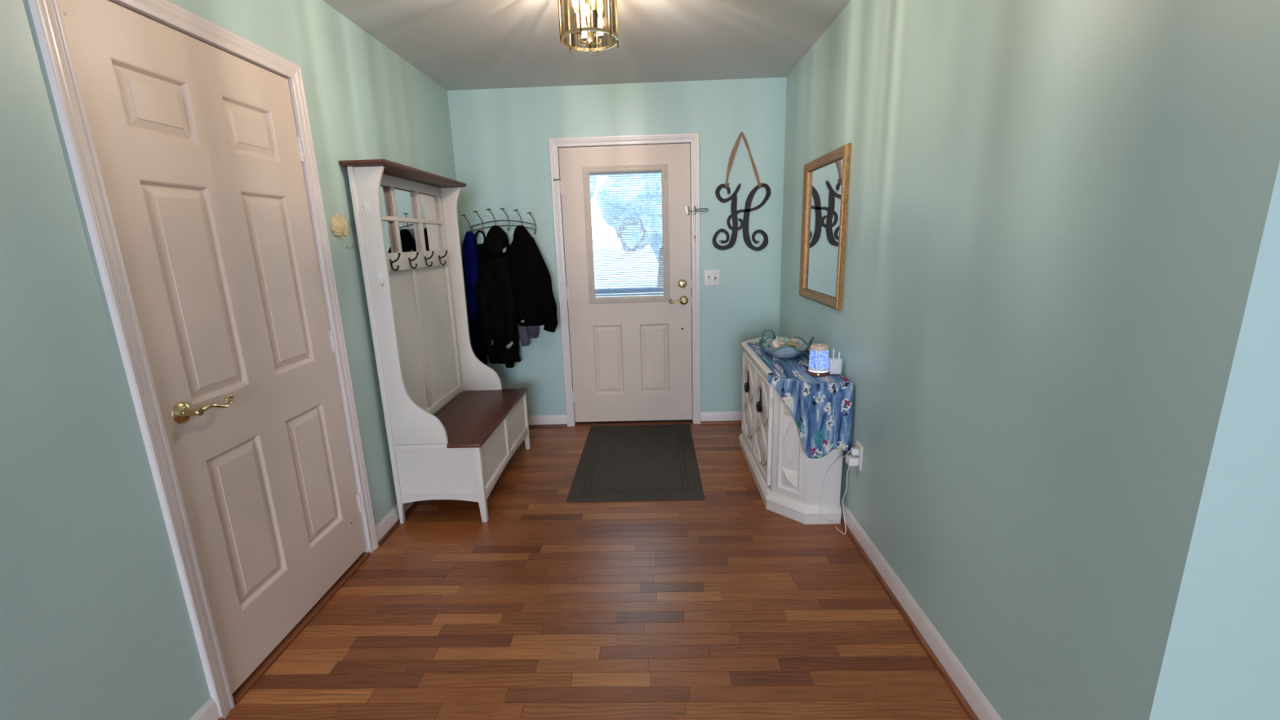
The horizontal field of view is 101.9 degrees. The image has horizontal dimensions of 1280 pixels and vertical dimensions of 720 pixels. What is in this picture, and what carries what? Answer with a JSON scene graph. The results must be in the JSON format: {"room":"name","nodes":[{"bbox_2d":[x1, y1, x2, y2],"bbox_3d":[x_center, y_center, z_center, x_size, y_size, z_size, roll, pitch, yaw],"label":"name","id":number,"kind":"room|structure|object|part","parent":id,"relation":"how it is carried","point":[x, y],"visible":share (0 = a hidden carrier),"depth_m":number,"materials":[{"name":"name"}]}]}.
{"room":"home entryway","nodes":[
{"label":"home entryway","id":0,"kind":"room"},
{"bbox_2d":[0,0,472,719],"bbox_3d":[-1.426,0.306,-0.301,0.120,2.419,8.411,-1,13,2],"label":"wall","id":1,"kind":"structure","parent":0,"point":[95,624],"depth_m":1.26,"materials":[{"name":"paint"}]},
{"bbox_2d":[27,0,377,719],"bbox_3d":[-1.364,-0.017,1.805,0.134,2.093,0.931,-1,13,2],"label":"trim","id":2,"kind":"structure","parent":1,"relation":"attached to","point":[46,15],"depth_m":1.44,"materials":[{"name":"paint"}]},
{"bbox_3d":[-1.315,0.081,1.378,0.016,2.093,0.057,-1,13,2],"label":"casing leg","id":3,"kind":"part","parent":2,"relation":"part of","materials":[{"name":"paint"}]},
{"bbox_3d":[-1.295,-0.117,2.229,0.016,2.093,0.057,-1,13,2],"label":"casing leg","id":4,"kind":"part","parent":2,"relation":"part of","materials":[{"name":"paint"}]},
{"bbox_2d":[189,697,224,719],"bbox_3d":[-1.307,1.319,0.474,0.025,0.090,2.265,-1,13,2],"label":"baseboard","id":5,"kind":"structure","parent":1,"relation":"attached to","point":[209,711],"depth_m":1.55,"materials":[{"name":"paint"}]},
{"bbox_2d":[57,0,366,694],"bbox_3d":[-1.309,-0.003,1.815,0.096,2.002,0.819,-1,13,2],"label":"door","id":6,"kind":"structure","parent":1,"relation":"in","point":[198,148],"depth_m":1.68,"materials":[{"name":"paint"}]},
{"bbox_3d":[-1.360,-0.711,1.452,0.030,0.177,0.224,-1,13,2],"label":"panel","id":7,"kind":"part","parent":6,"relation":"part of","materials":[{"name":"paint"}]},
{"bbox_3d":[-1.345,-0.201,1.571,0.030,0.636,0.224,-1,13,2],"label":"panel","id":8,"kind":"part","parent":6,"relation":"part of","materials":[{"name":"paint"}]},
{"bbox_3d":[-1.275,0.137,1.563,0.020,0.037,0.131,-1,13,2],"label":"lever arm","id":9,"kind":"part","parent":6,"relation":"part of","materials":[{"name":"gold metal"}]},
{"bbox_3d":[-1.321,0.538,1.742,0.030,0.532,0.224,-1,13,2],"label":"panel","id":10,"kind":"part","parent":6,"relation":"part of","materials":[{"name":"paint"}]},
{"bbox_3d":[-1.352,-0.791,1.793,0.030,0.177,0.223,-1,13,2],"label":"panel","id":11,"kind":"part","parent":6,"relation":"part of","materials":[{"name":"paint"}]},
{"bbox_3d":[-1.337,-0.280,1.912,0.030,0.636,0.223,-1,13,2],"label":"panel","id":12,"kind":"part","parent":6,"relation":"part of","materials":[{"name":"paint"}]},
{"bbox_3d":[-1.314,0.459,2.083,0.030,0.532,0.223,-1,13,2],"label":"panel","id":13,"kind":"part","parent":6,"relation":"part of","materials":[{"name":"paint"}]},
{"bbox_2d":[329,213,348,250],"bbox_3d":[-1.301,-0.557,2.271,0.023,0.160,0.130,-1,13,2],"label":"scallop shell","id":14,"kind":"object","parent":1,"relation":"attached to","point":[339,225],"visible":1,"depth_m":2.24,"materials":[{"name":"beige"}]},
{"bbox_2d":[375,501,420,546],"bbox_3d":[-1.242,0.669,3.263,0.025,0.090,1.603,-1,13,2],"label":"baseboard","id":15,"kind":"structure","parent":1,"relation":"attached to","point":[388,525],"depth_m":2.61,"materials":[{"name":"paint"}]},
{"bbox_2d":[322,0,850,90],"bbox_3d":[1.376,-0.979,-0.665,5.804,0.080,8.651,-1,13,2],"label":"ceiling","id":16,"kind":"structure","parent":0,"point":[457,44],"depth_m":2.69,"materials":[{"name":"paint"}]},
{"bbox_2d":[557,0,618,55],"bbox_3d":[-0.196,-1.333,1.954,0.220,0.319,0.228,-1,13,2],"label":"lantern","id":17,"kind":"object","parent":16,"relation":"attached to","point":[597,23],"visible":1,"depth_m":1.97,"materials":[{"name":"gold metal"}]},
{"bbox_3d":[-0.261,-1.312,1.882,0.100,0.218,0.014,10,17,40],"label":"glass panel","id":18,"kind":"part","parent":17,"relation":"part of","materials":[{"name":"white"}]},
{"bbox_3d":[-0.220,-1.217,1.965,0.041,0.032,0.006,-9,15,-28],"label":"arm","id":19,"kind":"part","parent":17,"relation":"part of","materials":[{"name":"gold metal"}]},
{"bbox_3d":[-0.227,-1.351,2.046,0.100,0.218,0.014,-6,14,-18],"label":"glass panel","id":20,"kind":"part","parent":17,"relation":"part of","materials":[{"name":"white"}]},
{"bbox_3d":[-0.177,-1.215,1.952,0.006,0.032,0.041,-9,15,-28],"label":"arm","id":21,"kind":"part","parent":17,"relation":"part of","materials":[{"name":"gold metal"}]},
{"bbox_3d":[-0.165,-1.225,1.994,0.041,0.032,0.006,-9,15,-28],"label":"arm","id":22,"kind":"part","parent":17,"relation":"part of","materials":[{"name":"gold metal"}]},
{"bbox_3d":[-0.164,-1.311,1.862,0.100,0.218,0.014,-6,14,-18],"label":"glass panel","id":23,"kind":"part","parent":17,"relation":"part of","materials":[{"name":"white"}]},
{"bbox_3d":[-0.130,-1.350,2.026,0.100,0.218,0.014,10,17,40],"label":"glass panel","id":24,"kind":"part","parent":17,"relation":"part of","materials":[{"name":"white"}]},
{"bbox_3d":[-0.098,-1.329,1.935,0.014,0.218,0.100,1,13,11],"label":"glass panel","id":25,"kind":"part","parent":17,"relation":"part of","materials":[{"name":"white"}]},
{"bbox_2d":[224,422,970,719],"bbox_3d":[1.392,1.434,-0.052,5.684,0.060,8.511,-1,13,2],"label":"floor","id":26,"kind":"structure","parent":0,"point":[724,605],"depth_m":1.97,"materials":[{"name":"brown wood"}]},
{"bbox_2d":[231,552,370,703],"bbox_3d":[-1.331,1.002,2.042,0.122,0.021,0.805,-1,13,2],"label":"threshold","id":27,"kind":"object","parent":26,"relation":"on","point":[259,672],"visible":0.45,"depth_m":1.93,"materials":[{"name":"brown wood"}]},
{"bbox_2d":[338,159,530,524],"bbox_3d":[-1.036,-0.132,2.964,0.484,1.773,1.029,-1,13,2],"label":"hall tree","id":28,"kind":"object","parent":26,"relation":"on","point":[425,358],"visible":1,"depth_m":2.78,"materials":[{"name":"white paint"}]},
{"bbox_2d":[361,201,371,214],"bbox_3d":[-1.226,-0.682,2.323,0.028,0.055,0.030,-1,13,2],"label":"hook","id":29,"kind":"object","parent":28,"relation":"attached to","point":[367,205],"visible":1,"depth_m":2.33,"materials":[{"name":"white plastic"}]},
{"bbox_3d":[-1.256,-0.006,2.505,0.024,1.750,0.028,-1,13,2],"label":"post","id":30,"kind":"part","parent":28,"relation":"part of","materials":[{"name":"white paint"}]},
{"bbox_2d":[377,270,385,286],"bbox_3d":[-1.197,-0.377,2.394,0.030,0.074,0.036,-1,13,2],"label":"hook","id":31,"kind":"object","parent":28,"relation":"attached to","point":[381,276],"visible":1,"depth_m":2.40,"materials":[{"name":"white plastic"}]},
{"bbox_3d":[-1.123,-0.219,2.453,0.284,1.316,0.018,-1,13,2],"label":"panel","id":32,"kind":"part","parent":28,"relation":"part of","materials":[{"name":"white paint"}]},
{"bbox_2d":[338,159,466,187],"bbox_3d":[-1.204,-0.980,2.770,0.202,0.022,1.029,-1,13,2],"label":"shelf","id":33,"kind":"object","parent":28,"relation":"attached to","point":[392,170],"depth_m":2.58,"materials":[{"name":"brown wood"}]},
{"bbox_2d":[379,173,442,253],"bbox_3d":[-1.256,-0.782,2.820,0.022,0.378,0.866,-1,13,2],"label":"mirror","id":34,"kind":"object","parent":28,"relation":"on","point":[411,210],"depth_m":2.85,"materials":[{"name":"white mirror"}]},
{"bbox_3d":[-1.246,-0.553,2.873,0.028,0.090,0.866,-1,13,2],"label":"hook rail","id":35,"kind":"part","parent":28,"relation":"part of","materials":[{"name":"white paint"}]},
{"bbox_3d":[-1.258,-0.315,2.927,0.011,1.336,0.941,-1,13,2],"label":"panel","id":36,"kind":"part","parent":28,"relation":"part of","materials":[{"name":"white paint"}]},
{"bbox_3d":[-1.032,0.439,2.606,0.396,0.039,0.020,-1,13,2],"label":"rail","id":37,"kind":"part","parent":28,"relation":"part of","materials":[{"name":"white paint"}]},
{"bbox_3d":[-1.028,0.566,2.635,0.396,0.262,0.012,-1,13,2],"label":"panel","id":38,"kind":"part","parent":28,"relation":"part of","materials":[{"name":"white paint"}]},
{"bbox_3d":[-1.024,0.706,2.667,0.396,0.052,0.020,-1,13,2],"label":"rail","id":39,"kind":"part","parent":28,"relation":"part of","materials":[{"name":"white paint"}]},
{"bbox_3d":[-1.225,0.293,3.070,0.016,0.046,0.866,-1,13,2],"label":"rail","id":40,"kind":"part","parent":28,"relation":"part of","materials":[{"name":"white paint"}]},
{"bbox_3d":[-1.102,-0.437,3.387,0.284,1.316,0.018,-1,13,2],"label":"panel","id":41,"kind":"part","parent":28,"relation":"part of","materials":[{"name":"white paint"}]},
{"bbox_3d":[-0.992,0.319,3.068,0.424,0.018,0.997,-1,13,2],"label":"seat","id":42,"kind":"part","parent":28,"relation":"part of","materials":[{"name":"brown wood"}]},
{"bbox_3d":[-0.812,0.634,2.647,0.034,0.412,0.030,-1,13,2],"label":"leg","id":43,"kind":"part","parent":28,"relation":"part of","materials":[{"name":"white paint"}]},
{"bbox_3d":[-0.808,0.506,2.865,0.006,0.262,0.453,-1,13,2],"label":"panel","id":44,"kind":"part","parent":28,"relation":"part of","materials":[{"name":"white paint"}]},
{"bbox_3d":[-0.802,0.333,3.067,0.020,0.017,0.925,-1,13,2],"label":"rail","id":45,"kind":"part","parent":28,"relation":"part of","materials":[{"name":"white paint"}]},
{"bbox_3d":[-0.794,0.592,3.127,0.020,0.060,0.925,-1,13,2],"label":"rail","id":46,"kind":"part","parent":28,"relation":"part of","materials":[{"name":"white paint"}]},
{"bbox_3d":[-0.797,0.396,3.337,0.006,0.262,0.428,-1,13,2],"label":"panel","id":47,"kind":"part","parent":28,"relation":"part of","materials":[{"name":"white paint"}]},
{"bbox_3d":[-0.790,0.417,3.577,0.034,0.412,0.030,-1,13,2],"label":"leg","id":48,"kind":"part","parent":28,"relation":"part of","materials":[{"name":"white paint"}]},
{"bbox_2d":[574,419,692,426],"bbox_3d":[-0.048,0.483,4.069,0.909,0.038,0.140,-1,13,2],"label":"threshold","id":49,"kind":"object","parent":26,"relation":"on","point":[673,421],"visible":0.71,"depth_m":4.03,"materials":[{"name":"brown wood"}]},
{"bbox_2d":[566,424,704,502],"bbox_3d":[-0.013,0.636,3.421,0.761,0.009,1.170,-1,13,2],"label":"door mat","id":50,"kind":"object","parent":26,"relation":"on","point":[657,462],"visible":1,"depth_m":3.27,"materials":[{"name":"grey fabric"}]},
{"bbox_2d":[738,336,843,524],"bbox_3d":[0.820,0.328,3.059,0.346,0.722,1.185,-1,13,2],"label":"base cabinet","id":51,"kind":"object","parent":26,"relation":"on","point":[788,482],"visible":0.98,"depth_m":2.62,"materials":[{"name":"white paint"}]},
{"bbox_3d":[0.657,0.136,3.195,0.022,0.140,0.054,-1,13,2],"label":"ring pull","id":52,"kind":"part","parent":51,"relation":"part of","materials":[{"name":"black metal"}]},
{"bbox_3d":[0.682,0.258,3.253,0.019,0.544,0.398,-1,13,2],"label":"cabinet door","id":53,"kind":"part","parent":51,"relation":"part of","materials":[{"name":"white paint"}]},
{"bbox_3d":[0.648,0.221,2.826,0.022,0.140,0.054,-1,13,2],"label":"ring pull","id":54,"kind":"part","parent":51,"relation":"part of","materials":[{"name":"black metal"}]},
{"bbox_3d":[0.673,0.349,2.860,0.019,0.544,0.398,-1,13,2],"label":"cabinet door","id":55,"kind":"part","parent":51,"relation":"part of","materials":[{"name":"white paint"}]},
{"bbox_3d":[0.745,0.414,2.569,0.011,0.520,0.134,-14,18,-42],"label":"corner panel","id":56,"kind":"part","parent":51,"relation":"part of","materials":[{"name":"white paint"}]},
{"bbox_2d":[746,342,853,458],"bbox_3d":[0.818,0.176,2.914,0.374,0.369,1.030,-1,13,2],"label":"table runner","id":57,"kind":"object","parent":51,"relation":"on","point":[820,407],"visible":0.77,"depth_m":2.44,"materials":[{"name":"fabric"}]},
{"bbox_2d":[759,328,814,357],"bbox_3d":[0.821,-0.094,2.941,0.304,0.140,0.293,-1,13,2],"label":"scalloped bowl","id":58,"kind":"object","parent":57,"relation":"on","point":[786,351],"visible":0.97,"depth_m":2.88,"materials":[{"name":"blue glass"}]},
{"bbox_3d":[0.688,-0.097,2.891,0.032,0.047,0.104,-6,14,-18],"label":"rope handle","id":59,"kind":"part","parent":58,"relation":"part of","materials":[{"name":"green glass"}]},
{"bbox_3d":[0.753,-0.149,3.050,0.117,0.077,0.033,-9,15,-27],"label":"rope handle","id":60,"kind":"part","parent":58,"relation":"part of","materials":[{"name":"green ceramic"}]},
{"bbox_2d":[772,338,786,349],"bbox_3d":[0.780,-0.085,2.910,0.075,0.065,0.091,6,15,29],"label":"seashell","id":61,"kind":"object","parent":58,"relation":"in","point":[776,343],"visible":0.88,"depth_m":2.88,"materials":[{"name":"white"}]},
{"bbox_2d":[775,336,791,345],"bbox_3d":[0.813,-0.096,2.984,0.098,0.081,0.065,-7,14,-21],"label":"seashell","id":62,"kind":"object","parent":58,"relation":"in","point":[785,340],"visible":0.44,"depth_m":2.98,"materials":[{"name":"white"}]},
{"bbox_2d":[787,342,796,348],"bbox_3d":[0.833,-0.078,2.882,0.082,0.028,0.080,-1,13,2],"label":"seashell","id":63,"kind":"object","parent":58,"relation":"in","point":[788,344],"visible":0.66,"depth_m":2.87,"materials":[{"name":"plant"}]},
{"bbox_2d":[790,337,799,348],"bbox_3d":[0.892,-0.097,2.999,0.050,0.063,0.050,-1,13,2],"label":"seashell","id":64,"kind":"object","parent":58,"relation":"in","point":[793,340],"visible":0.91,"depth_m":2.98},
{"bbox_3d":[0.949,-0.104,2.878,0.032,0.051,0.111,4,14,23],"label":"rope handle","id":65,"kind":"part","parent":58,"relation":"part of","materials":[{"name":"green ceramic"}]},
{"bbox_2d":[808,343,828,376],"bbox_3d":[0.871,-0.004,2.526,0.095,0.150,0.095,-1,13,2],"label":"diffuser","id":66,"kind":"object","parent":57,"relation":"on","point":[819,353],"visible":1,"depth_m":2.49,"materials":[{"name":"blue glass"}]},
{"bbox_3d":[0.869,-0.063,2.512,0.085,0.024,0.085,-1,13,2],"label":"lid","id":67,"kind":"part","parent":66,"relation":"part of","materials":[{"name":"beige plastic"}]},
{"bbox_2d":[828,349,842,374],"bbox_3d":[0.951,0.005,2.525,0.056,0.128,0.043,-1,13,2],"label":"wifi extender","id":68,"kind":"object","parent":57,"relation":"on","point":[834,363],"visible":0.95,"depth_m":2.52,"materials":[{"name":"white plastic"}]},
{"bbox_2d":[447,76,786,415],"bbox_3d":[-0.128,-0.690,3.818,2.526,2.419,0.120,-1,13,2],"label":"wall","id":69,"kind":"structure","parent":0,"point":[500,136],"depth_m":3.62,"materials":[{"name":"paint"}]},
{"bbox_2d":[461,208,536,235],"bbox_3d":[-0.990,-0.970,3.662,0.506,0.191,0.096,-1,13,2],"label":"coat rack","id":70,"kind":"object","parent":69,"relation":"attached to","point":[534,224],"visible":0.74,"depth_m":3.67,"materials":[{"name":"grey metal"}]},
{"bbox_2d":[462,231,487,364],"bbox_3d":[-1.194,-0.434,3.767,0.115,0.975,0.131,-1,13,2],"label":"coat","id":71,"kind":"object","parent":70,"relation":"hanging from","point":[470,260],"visible":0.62,"depth_m":3.70,"materials":[{"name":"fabric"}]},
{"bbox_2d":[474,230,485,274],"bbox_3d":[-1.124,-0.526,3.744,0.095,0.797,0.132,-1,13,2],"label":"strap","id":72,"kind":"object","parent":70,"relation":"hanging from","point":[480,246],"visible":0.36,"depth_m":3.66,"materials":[{"name":"black fabric"}]},
{"bbox_2d":[475,225,521,368],"bbox_3d":[-1.013,-0.441,3.723,0.291,1.019,0.205,-1,13,2],"label":"coat","id":73,"kind":"object","parent":70,"relation":"hanging from","point":[495,295],"visible":0.97,"depth_m":3.65,"materials":[{"name":"black fabric"}]},
{"bbox_2d":[483,225,509,257],"bbox_3d":[-1.002,-0.828,3.629,0.180,0.224,0.190,-1,13,2],"label":"hood","id":74,"kind":"object","parent":73,"relation":"attached to","point":[496,243],"depth_m":3.58,"materials":[{"name":"black fabric"}]},
{"bbox_3d":[-0.975,-0.968,3.680,0.477,0.046,0.008,-1,13,2],"label":"rail","id":75,"kind":"part","parent":70,"relation":"part of","materials":[{"name":"grey metal"}]},
{"bbox_3d":[-0.974,-0.936,3.688,0.477,0.045,0.008,-1,13,2],"label":"rail","id":76,"kind":"part","parent":70,"relation":"part of","materials":[{"name":"grey metal"}]},
{"bbox_2d":[517,323,538,346],"bbox_3d":[-0.813,-0.267,3.797,0.150,0.319,0.132,-1,13,2],"label":"sweater","id":77,"kind":"object","parent":70,"relation":"hanging from","point":[532,331],"visible":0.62,"depth_m":3.77,"materials":[{"name":"grey fabric"}]},
{"bbox_2d":[508,225,557,332],"bbox_3d":[-0.761,-0.573,3.686,0.334,0.752,0.207,-1,13,2],"label":"jacket","id":78,"kind":"object","parent":70,"relation":"hanging from","point":[529,273],"visible":0.98,"depth_m":3.62,"materials":[{"name":"black fabric"}]},
{"bbox_2d":[528,414,567,427],"bbox_3d":[-0.902,0.480,4.034,0.669,0.090,0.025,-1,13,2],"label":"baseboard","id":79,"kind":"structure","parent":69,"relation":"attached to","point":[557,420],"depth_m":4.03,"materials":[{"name":"paint"}]},
{"bbox_3d":[-0.901,0.516,4.036,0.669,0.018,0.013,-1,13,2],"label":"shoe molding","id":80,"kind":"part","parent":79,"relation":"part of","materials":[{"name":"brown wood"}]},
{"bbox_2d":[553,142,692,422],"bbox_3d":[-0.101,-0.501,3.799,0.958,2.002,0.100,-1,13,2],"label":"door","id":81,"kind":"structure","parent":69,"relation":"in","point":[631,356],"depth_m":3.82,"materials":[{"name":"paint"}]},
{"bbox_3d":[-0.244,-0.890,3.730,0.002,0.835,0.001,-1,13,2],"label":"ladder cord","id":82,"kind":"part","parent":81,"relation":"part of","materials":[{"name":"white fabric"}]},
{"bbox_3d":[-0.236,-0.001,3.940,0.220,0.536,0.030,-1,13,2],"label":"panel","id":83,"kind":"part","parent":81,"relation":"part of","materials":[{"name":"paint"}]},
{"bbox_2d":[589,171,663,296],"bbox_3d":[-0.090,-0.901,3.734,0.522,0.874,0.024,-1,13,2],"label":"blind","id":84,"kind":"object","parent":81,"relation":"attached to","point":[636,291],"depth_m":3.74,"materials":[{"name":"white plastic"}]},
{"bbox_2d":[616,217,648,252],"bbox_3d":[-0.058,-0.907,3.773,0.234,0.255,0.027,-1,13,2],"label":"wreath","id":85,"kind":"object","parent":81,"relation":"attached to","point":[626,218],"visible":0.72,"depth_m":3.77,"materials":[{"name":"plant"}]},
{"bbox_3d":[0.066,-0.897,3.721,0.002,0.835,0.001,-1,13,2],"label":"ladder cord","id":86,"kind":"part","parent":81,"relation":"part of","materials":[{"name":"white fabric"}]},
{"bbox_3d":[0.113,-0.010,3.929,0.220,0.536,0.030,-1,13,2],"label":"panel","id":87,"kind":"part","parent":81,"relation":"part of","materials":[{"name":"paint"}]},
{"bbox_3d":[0.267,-0.425,3.767,0.113,0.037,0.020,-1,13,2],"label":"lever arm","id":88,"kind":"part","parent":81,"relation":"part of","materials":[{"name":"gold metal"}]},
{"bbox_2d":[548,132,700,426],"bbox_3d":[-0.079,-0.530,3.845,1.035,2.093,0.134,-1,13,2],"label":"trim","id":89,"kind":"structure","parent":69,"relation":"attached to","point":[693,139],"depth_m":3.70,"materials":[{"name":"paint"}]},
{"bbox_3d":[-0.569,-0.505,3.801,0.057,2.093,0.016,-1,13,2],"label":"casing leg","id":90,"kind":"part","parent":89,"relation":"part of","materials":[{"name":"paint"}]},
{"bbox_3d":[0.408,-0.529,3.773,0.057,2.093,0.016,-1,13,2],"label":"casing leg","id":91,"kind":"part","parent":89,"relation":"part of","materials":[{"name":"paint"}]},
{"bbox_2d":[685,206,708,241],"bbox_3d":[0.402,-0.957,3.660,0.163,0.246,0.026,2,14,15],"label":"guard","id":92,"kind":"object","parent":69,"relation":"attached to","point":[687,211],"visible":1,"depth_m":3.64,"materials":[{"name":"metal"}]},
{"bbox_3d":[0.335,-1.051,3.658,0.027,0.057,0.015,-1,13,2],"label":"keeper plate","id":93,"kind":"part","parent":92,"relation":"part of","materials":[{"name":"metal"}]},
{"bbox_2d":[703,269,719,285],"bbox_3d":[0.521,-0.594,3.753,0.114,0.115,0.020,-1,13,2],"label":"light switch","id":94,"kind":"object","parent":69,"relation":"attached to","point":[711,277],"visible":1,"depth_m":3.76,"materials":[{"name":"white plastic"}]},
{"bbox_2d":[700,411,742,424],"bbox_3d":[0.757,0.440,3.986,0.582,0.090,0.025,-1,13,2],"label":"baseboard","id":95,"kind":"structure","parent":69,"relation":"attached to","point":[708,417],"depth_m":3.99,"materials":[{"name":"paint"}]},
{"bbox_3d":[0.758,0.476,3.988,0.582,0.018,0.013,-1,13,2],"label":"shoe molding","id":96,"kind":"part","parent":95,"relation":"part of","materials":[{"name":"brown wood"}]},
{"bbox_2d":[711,131,770,250],"bbox_3d":[0.708,-1.163,3.613,0.406,0.798,0.027,-1,13,2],"label":"monogram","id":97,"kind":"object","parent":69,"relation":"attached to","point":[744,222],"visible":1,"depth_m":3.64,"materials":[{"name":"black metal"}]},
{"bbox_3d":[0.713,-1.002,3.657,0.406,0.464,0.006,-1,13,2],"label":"letter plate","id":98,"kind":"part","parent":97,"relation":"part of","materials":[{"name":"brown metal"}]},
{"bbox_2d":[778,0,1279,719],"bbox_3d":[1.040,-0.367,2.272,0.120,2.419,2.983,-1,13,2],"label":"wall","id":99,"kind":"structure","parent":0,"point":[1055,333],"depth_m":1.18,"materials":[{"name":"paint"}]},
{"bbox_2d":[799,142,851,310],"bbox_3d":[0.972,-0.693,2.788,0.028,0.769,0.677,-1,13,2],"label":"wall mirror","id":100,"kind":"object","parent":99,"relation":"attached to","point":[826,178],"visible":1,"depth_m":2.74,"materials":[{"name":"mirror silver"},{"name":"brown wood"}]},
{"bbox_2d":[804,158,843,297],"bbox_3d":[0.985,-0.694,2.787,0.002,0.664,0.572,-1,13,2],"label":"mirror glass","id":101,"kind":"object","parent":100,"relation":"attached to","point":[823,185],"depth_m":2.79,"materials":[{"name":"silver mirror"}]},
{"bbox_2d":[855,440,862,471],"bbox_3d":[0.998,0.438,2.375,0.008,0.117,0.072,-1,13,2],"label":"wall outlet","id":102,"kind":"object","parent":99,"relation":"attached to","point":[858,446],"visible":0.77,"depth_m":2.35,"materials":[{"name":"white plastic"}]},
{"bbox_2d":[845,454,858,466],"bbox_3d":[0.973,0.461,2.383,0.044,0.036,0.048,-1,13,2],"label":"plug adapter","id":103,"kind":"object","parent":102,"relation":"attached to","point":[851,460],"visible":0.92,"depth_m":2.36,"materials":[{"name":"white plastic"}]},
{"bbox_2d":[835,466,849,533],"bbox_3d":[0.966,0.647,2.458,0.030,0.361,0.071,-5,13,-12],"label":"cable","id":104,"kind":"object","parent":103,"relation":"hanging from","point":[849,466],"visible":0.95,"depth_m":2.47,"materials":[{"name":"plastic"}]},
{"bbox_2d":[850,447,858,455],"bbox_3d":[0.979,0.417,2.371,0.028,0.030,0.028,-1,13,2],"label":"plug","id":105,"kind":"object","parent":102,"relation":"in","point":[854,451],"visible":1,"depth_m":2.36,"materials":[{"name":"white plastic"}]},
{"bbox_2d":[818,450,849,522],"bbox_3d":[0.939,0.603,2.499,0.138,0.410,0.067,9,17,38],"label":"cable","id":106,"kind":"object","parent":105,"relation":"attached to","point":[849,451],"visible":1,"depth_m":2.54,"materials":[{"name":"plastic"}]},
{"bbox_2d":[840,497,1001,719],"bbox_3d":[1.002,0.770,2.532,0.025,0.090,2.971,-1,13,2],"label":"baseboard","id":107,"kind":"structure","parent":99,"relation":"attached to","point":[975,704],"depth_m":1.80,"materials":[{"name":"paint"}]},
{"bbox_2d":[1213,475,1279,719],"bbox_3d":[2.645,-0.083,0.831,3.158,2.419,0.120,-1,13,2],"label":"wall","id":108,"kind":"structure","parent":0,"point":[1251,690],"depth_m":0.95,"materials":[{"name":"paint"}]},
{"label":"outside","id":109,"kind":"structure","parent":0,"visible":0},
{"bbox_2d":[593,248,663,297],"bbox_3d":[1.156,-9.498,47.963,80.000,0.140,89.860,-1,13,2],"label":"ground","id":110,"kind":"structure","parent":109,"point":[648,248],"depth_m":28.52,"materials":[{"name":"white snow"}]},
{"bbox_2d":[589,175,596,199],"bbox_3d":[-2.454,-4.510,14.852,2.234,5.350,2.217,8,16,37],"label":"tree","id":111,"kind":"object","parent":110,"relation":"on","point":[589,175],"visible":0.02,"depth_m":14.76,"materials":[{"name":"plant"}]},
{"bbox_2d":[595,173,663,286],"bbox_3d":[0.622,-5.294,16.806,4.244,5.809,3.861,-1,13,2],"label":"tree","id":112,"kind":"object","parent":110,"relation":"on","point":[622,177],"visible":0.23,"depth_m":16.00,"materials":[{"name":"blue plant"}]}
]}

